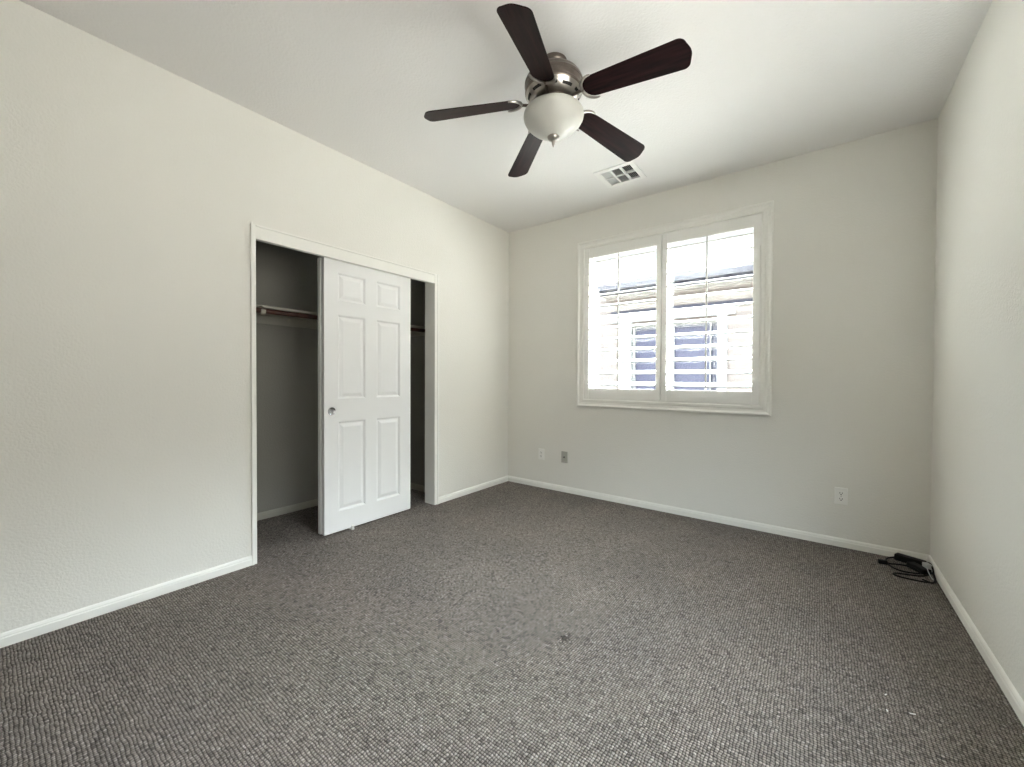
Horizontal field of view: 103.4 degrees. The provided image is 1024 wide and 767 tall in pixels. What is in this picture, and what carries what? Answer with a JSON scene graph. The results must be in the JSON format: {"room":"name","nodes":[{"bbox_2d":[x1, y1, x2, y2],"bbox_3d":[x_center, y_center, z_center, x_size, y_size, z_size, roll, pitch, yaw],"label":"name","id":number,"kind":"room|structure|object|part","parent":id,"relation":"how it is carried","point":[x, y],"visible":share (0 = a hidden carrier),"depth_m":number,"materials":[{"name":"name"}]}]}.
{"room":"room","nodes":[
{"label":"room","id":0,"kind":"room"},
{"bbox_2d":[0,0,508,632],"bbox_3d":[-1.683,-0.268,2.395,0.115,2.740,5.300,1,1,37],"label":"wall","id":1,"kind":"structure","parent":0,"point":[132,190],"depth_m":2.06,"materials":[{"name":"paint"}]},
{"bbox_2d":[0,476,507,647],"bbox_3d":[-1.638,1.073,2.375,0.012,0.058,5.300,1,1,37],"label":"baseboard","id":2,"kind":"structure","parent":1,"relation":"attached to","point":[32,630],"depth_m":2.02,"materials":[{"name":"white paint"}]},
{"bbox_2d":[318,257,321,533],"bbox_3d":[-1.150,0.090,3.192,0.034,1.974,0.758,1,1,37],"label":"door","id":3,"kind":"structure","parent":1,"relation":"in","point":[319,259],"depth_m":2.89,"materials":[{"name":"white paint"}]},
{"bbox_2d":[250,221,438,564],"bbox_3d":[-1.166,0.058,3.075,0.137,2.072,1.506,1,1,37],"label":"trim","id":4,"kind":"structure","parent":1,"relation":"attached to","point":[257,232],"depth_m":3.15,"materials":[{"name":"white paint"}]},
{"bbox_2d":[321,257,410,535],"bbox_3d":[-1.109,0.090,3.166,0.038,1.974,0.758,1,1,37],"label":"door","id":5,"kind":"structure","parent":1,"relation":"in","point":[366,312],"depth_m":3.11,"materials":[{"name":"white paint"}]},
{"bbox_3d":[-1.291,0.198,2.899,0.004,0.059,0.059,1,1,37],"label":"finger pull","id":6,"kind":"part","parent":5,"relation":"part of","materials":[{"name":"silver metal"}]},
{"bbox_2d":[256,241,320,512],"bbox_3d":[-1.850,-0.285,3.517,0.115,2.740,2.220,1,1,37],"label":"wall","id":7,"kind":"structure","parent":0,"point":[286,356],"depth_m":3.38,"materials":[{"name":"grey paint"}]},
{"bbox_2d":[256,306,265,314],"bbox_3d":[-1.905,-0.391,2.931,0.501,0.292,0.032,1,1,37],"label":"shelf bracket","id":8,"kind":"object","parent":7,"relation":"attached to","point":[263,311],"visible":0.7,"depth_m":2.79,"materials":[{"name":"grey paint"}]},
{"bbox_2d":[256,308,424,331],"bbox_3d":[-1.430,-0.506,3.185,0.033,0.033,1.968,1,1,37],"label":"closet rod","id":9,"kind":"object","parent":8,"relation":"on","point":[258,310],"visible":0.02,"depth_m":2.95,"materials":[{"name":"red wood"}]},
{"bbox_2d":[256,304,424,336],"bbox_3d":[-1.600,-0.515,3.326,0.510,0.088,1.988,1,1,37],"label":"closet shelf","id":10,"kind":"object","parent":7,"relation":"attached to","point":[270,319],"visible":0.26,"depth_m":3.32,"materials":[{"name":"grey paint"}]},
{"bbox_2d":[257,483,424,520],"bbox_3d":[-1.533,1.061,3.292,0.695,0.058,1.990,1,1,37],"label":"baseboard","id":11,"kind":"structure","parent":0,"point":[291,508],"depth_m":3.42,"materials":[{"name":"grey paint"}]},
{"bbox_2d":[410,279,424,485],"bbox_3d":[-0.893,-0.289,4.113,0.695,2.740,0.115,1,1,37],"label":"wall","id":12,"kind":"structure","parent":0,"point":[417,343],"depth_m":4.09,"materials":[{"name":"grey paint"}]},
{"bbox_2d":[19,0,991,232],"bbox_3d":[-0.629,-1.683,1.600,4.340,0.120,5.555,1,1,37],"label":"ceiling","id":13,"kind":"structure","parent":0,"point":[765,81],"depth_m":2.12,"materials":[{"name":"white paint"}]},
{"bbox_2d":[424,3,691,176],"bbox_3d":[0.254,-1.409,2.014,1.236,0.429,1.279,1,1,37],"label":"ceiling fan","id":14,"kind":"object","parent":13,"relation":"hanging from","point":[555,86],"visible":1,"depth_m":1.93,"materials":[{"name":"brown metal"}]},
{"bbox_3d":[-0.204,-1.389,2.060,0.494,0.004,0.140,-7,16,2],"label":"blade","id":15,"kind":"part","parent":14,"relation":"part of","materials":[{"name":"brown wood"}]},
{"bbox_3d":[0.096,-1.393,2.443,0.140,0.005,0.494,-16,-2,-17],"label":"blade","id":16,"kind":"part","parent":14,"relation":"part of","materials":[{"name":"brown wood"}]},
{"bbox_3d":[0.076,-1.374,1.655,0.140,0.005,0.494,16,14,16],"label":"blade","id":17,"kind":"part","parent":14,"relation":"part of","materials":[{"name":"brown wood"}]},
{"bbox_3d":[0.167,-1.409,1.925,0.018,0.023,0.143,0,1,16],"label":"blade arm","id":18,"kind":"part","parent":14,"relation":"part of","materials":[{"name":"silver metal"}]},
{"bbox_3d":[0.210,-1.308,2.047,0.303,0.129,0.303,1,1,37],"label":"lamp shade","id":19,"kind":"part","parent":14,"relation":"part of","materials":[{"name":"white glass"}]},
{"bbox_3d":[0.310,-1.411,1.965,0.143,0.024,0.018,1,1,36],"label":"blade arm","id":20,"kind":"part","parent":14,"relation":"part of","materials":[{"name":"silver metal"}]},
{"bbox_3d":[0.553,-1.386,2.277,0.494,0.004,0.140,8,-19,-34],"label":"blade","id":21,"kind":"part","parent":14,"relation":"part of","materials":[{"name":"brown wood"}]},
{"bbox_3d":[0.536,-1.382,1.791,0.494,0.005,0.140,10,-9,38],"label":"blade","id":22,"kind":"part","parent":14,"relation":"part of","materials":[{"name":"brown wood"}]},
{"bbox_2d":[593,160,646,187],"bbox_3d":[0.849,-1.716,3.172,0.315,0.169,0.305,1,1,37],"label":"ceiling vent","id":23,"kind":"object","parent":13,"relation":"in","point":[619,173],"visible":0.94,"depth_m":3.18,"materials":[{"name":"white metal"}]},
{"bbox_2d":[0,481,1023,766],"bbox_3d":[-0.641,1.167,1.640,4.340,0.100,5.555,1,1,37],"label":"floor","id":24,"kind":"structure","parent":0,"point":[424,634],"depth_m":1.65,"materials":[{"name":"carpet"}]},
{"bbox_2d":[561,635,569,642],"bbox_3d":[0.233,1.113,1.765,0.039,0.013,0.043,0,1,-1],"label":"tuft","id":25,"kind":"object","parent":24,"relation":"on","point":[563,636],"visible":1,"depth_m":1.76,"materials":[{"name":"grey carpet"}]},
{"bbox_2d":[878,553,926,573],"bbox_3d":[2.394,1.097,2.477,0.222,0.042,0.191,0,1,-29],"label":"power strip","id":26,"kind":"object","parent":24,"relation":"on","point":[904,558],"visible":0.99,"depth_m":2.49,"materials":[{"name":"black plastic"}]},
{"bbox_3d":[2.365,1.105,2.479,0.115,0.023,0.213,0,1,13],"label":"power cord","id":27,"kind":"part","parent":26,"relation":"part of","materials":[{"name":"black plastic"}]},
{"bbox_2d":[892,562,936,583],"bbox_3d":[2.369,1.090,2.352,0.255,0.060,0.169,0,1,-28],"label":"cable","id":28,"kind":"object","parent":24,"relation":"on","point":[923,570],"visible":0.98,"depth_m":2.36,"materials":[{"name":"black plastic"}]},
{"bbox_3d":[2.321,1.103,2.317,0.203,0.034,0.108,0,1,10],"label":"power cord","id":29,"kind":"part","parent":28,"relation":"part of","materials":[{"name":"black plastic"}]},
{"bbox_3d":[2.404,1.086,2.337,0.059,0.052,0.237,1,1,43],"label":"power cord","id":30,"kind":"part","parent":28,"relation":"part of","materials":[{"name":"plastic"}]},
{"bbox_2d":[922,562,933,579],"bbox_3d":[2.424,1.089,2.336,0.033,0.056,0.151,1,1,25],"label":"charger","id":31,"kind":"object","parent":24,"relation":"on","point":[926,565],"visible":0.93,"depth_m":2.37,"materials":[{"name":"grey plastic"}]},
{"bbox_2d":[508,118,937,554],"bbox_3d":[1.319,-0.271,3.537,3.530,2.740,0.140,1,1,37],"label":"wall","id":32,"kind":"structure","parent":0,"point":[854,240],"depth_m":2.89,"materials":[{"name":"paint"}]},
{"bbox_2d":[539,448,543,459],"bbox_3d":[0.306,0.737,4.220,0.070,0.114,0.008,1,1,37],"label":"wall outlet","id":33,"kind":"object","parent":32,"relation":"attached to","point":[541,451],"visible":1,"depth_m":4.22,"materials":[{"name":"white plastic"}]},
{"bbox_2d":[561,451,567,462],"bbox_3d":[0.522,0.738,4.052,0.070,0.114,0.017,1,1,37],"label":"wall jack","id":34,"kind":"object","parent":32,"relation":"attached to","point":[564,455],"visible":1,"depth_m":4.05,"materials":[{"name":"grey plastic"}]},
{"bbox_2d":[576,200,773,415],"bbox_3d":[1.320,-0.561,3.517,1.604,1.584,0.162,1,1,37],"label":"window","id":35,"kind":"structure","parent":32,"relation":"in","point":[766,209],"depth_m":3.30,"materials":[{"name":"white paint"}]},
{"bbox_2d":[583,235,661,400],"bbox_3d":[0.987,-0.565,3.690,0.735,1.422,0.124,1,1,37],"label":"plantation shutter","id":36,"kind":"object","parent":35,"relation":"attached to","point":[595,393],"visible":1,"depth_m":3.64,"materials":[{"name":"white paint"}]},
{"bbox_3d":[0.955,-0.564,3.641,0.011,1.226,0.008,1,1,37],"label":"tilt rod","id":37,"kind":"part","parent":36,"relation":"part of","materials":[{"name":"white paint"}]},
{"bbox_3d":[0.994,0.098,3.698,0.633,0.097,0.024,1,1,37],"label":"rail","id":38,"kind":"part","parent":36,"relation":"part of","materials":[{"name":"white paint"}]},
{"bbox_3d":[1.000,-1.234,3.679,0.633,0.083,0.024,1,1,37],"label":"rail","id":39,"kind":"part","parent":36,"relation":"part of","materials":[{"name":"white paint"}]},
{"bbox_3d":[1.350,-0.561,3.558,1.444,1.416,0.045,1,1,37],"label":"frame","id":40,"kind":"part","parent":35,"relation":"part of","materials":[{"name":"white plastic"}]},
{"bbox_2d":[661,214,762,404],"bbox_3d":[1.575,-0.556,3.246,0.739,1.422,0.124,1,1,37],"label":"plantation shutter","id":41,"kind":"object","parent":35,"relation":"attached to","point":[729,397],"visible":0.99,"depth_m":3.20,"materials":[{"name":"white paint"}]},
{"bbox_3d":[1.538,-0.555,3.201,0.011,1.226,0.008,1,1,37],"label":"tilt rod","id":42,"kind":"part","parent":41,"relation":"part of","materials":[{"name":"white paint"}]},
{"bbox_3d":[1.570,0.106,3.263,0.631,0.097,0.024,1,1,37],"label":"rail","id":43,"kind":"part","parent":41,"relation":"part of","materials":[{"name":"white paint"}]},
{"bbox_3d":[1.576,-1.226,3.244,0.631,0.083,0.024,1,1,37],"label":"rail","id":44,"kind":"part","parent":41,"relation":"part of","materials":[{"name":"white paint"}]},
{"bbox_2d":[508,476,928,560],"bbox_3d":[1.267,1.071,3.495,3.300,0.058,0.012,1,1,37],"label":"baseboard","id":45,"kind":"structure","parent":32,"relation":"attached to","point":[835,541],"depth_m":3.13,"materials":[{"name":"white paint"}]},
{"bbox_2d":[834,487,847,504],"bbox_3d":[2.244,0.768,2.758,0.070,0.114,0.008,1,1,37],"label":"wall outlet","id":46,"kind":"object","parent":32,"relation":"attached to","point":[840,494],"visible":1,"depth_m":2.75,"materials":[{"name":"white plastic"}]},
{"bbox_2d":[930,0,1023,700],"bbox_3d":[1.044,-0.227,0.338,0.115,2.740,5.300,1,1,37],"label":"wall","id":47,"kind":"structure","parent":0,"point":[977,517],"depth_m":1.73,"materials":[{"name":"paint"}]},
{"bbox_2d":[927,555,1023,725],"bbox_3d":[0.987,1.113,0.395,0.012,0.058,5.300,1,1,37],"label":"baseboard","id":48,"kind":"structure","parent":47,"relation":"attached to","point":[1002,679],"depth_m":1.66,"materials":[{"name":"white paint"}]},
{"label":"outside","id":49,"kind":"structure","parent":0,"visible":0},
{"bbox_3d":[5.409,1.386,9.239,21.000,0.200,13.860,1,1,37],"label":"ground","id":50,"kind":"structure","parent":49,"visible":0},
{"bbox_2d":[595,264,752,391],"bbox_3d":[4.986,-0.473,7.978,14.800,3.550,5.350,1,1,37],"label":"house","id":51,"kind":"structure","parent":50,"relation":"on","point":[743,282],"depth_m":6.68,"materials":[{"name":"beige paint"}]},
{"bbox_3d":[2.644,-0.402,6.802,1.740,1.360,0.050,1,1,37],"label":"window trim","id":52,"kind":"part","parent":51,"relation":"part of","materials":[{"name":"grey"}]},
{"bbox_3d":[2.624,-1.142,6.809,2.020,0.120,0.050,1,1,37],"label":"window head trim","id":53,"kind":"part","parent":51,"relation":"part of","materials":[{"name":"grey wood"}]},
{"bbox_3d":[2.759,-0.437,6.862,1.410,1.130,0.015,1,1,37],"label":"pane","id":54,"kind":"part","parent":51,"relation":"part of","materials":[{"name":"clear glass"}]}
]}

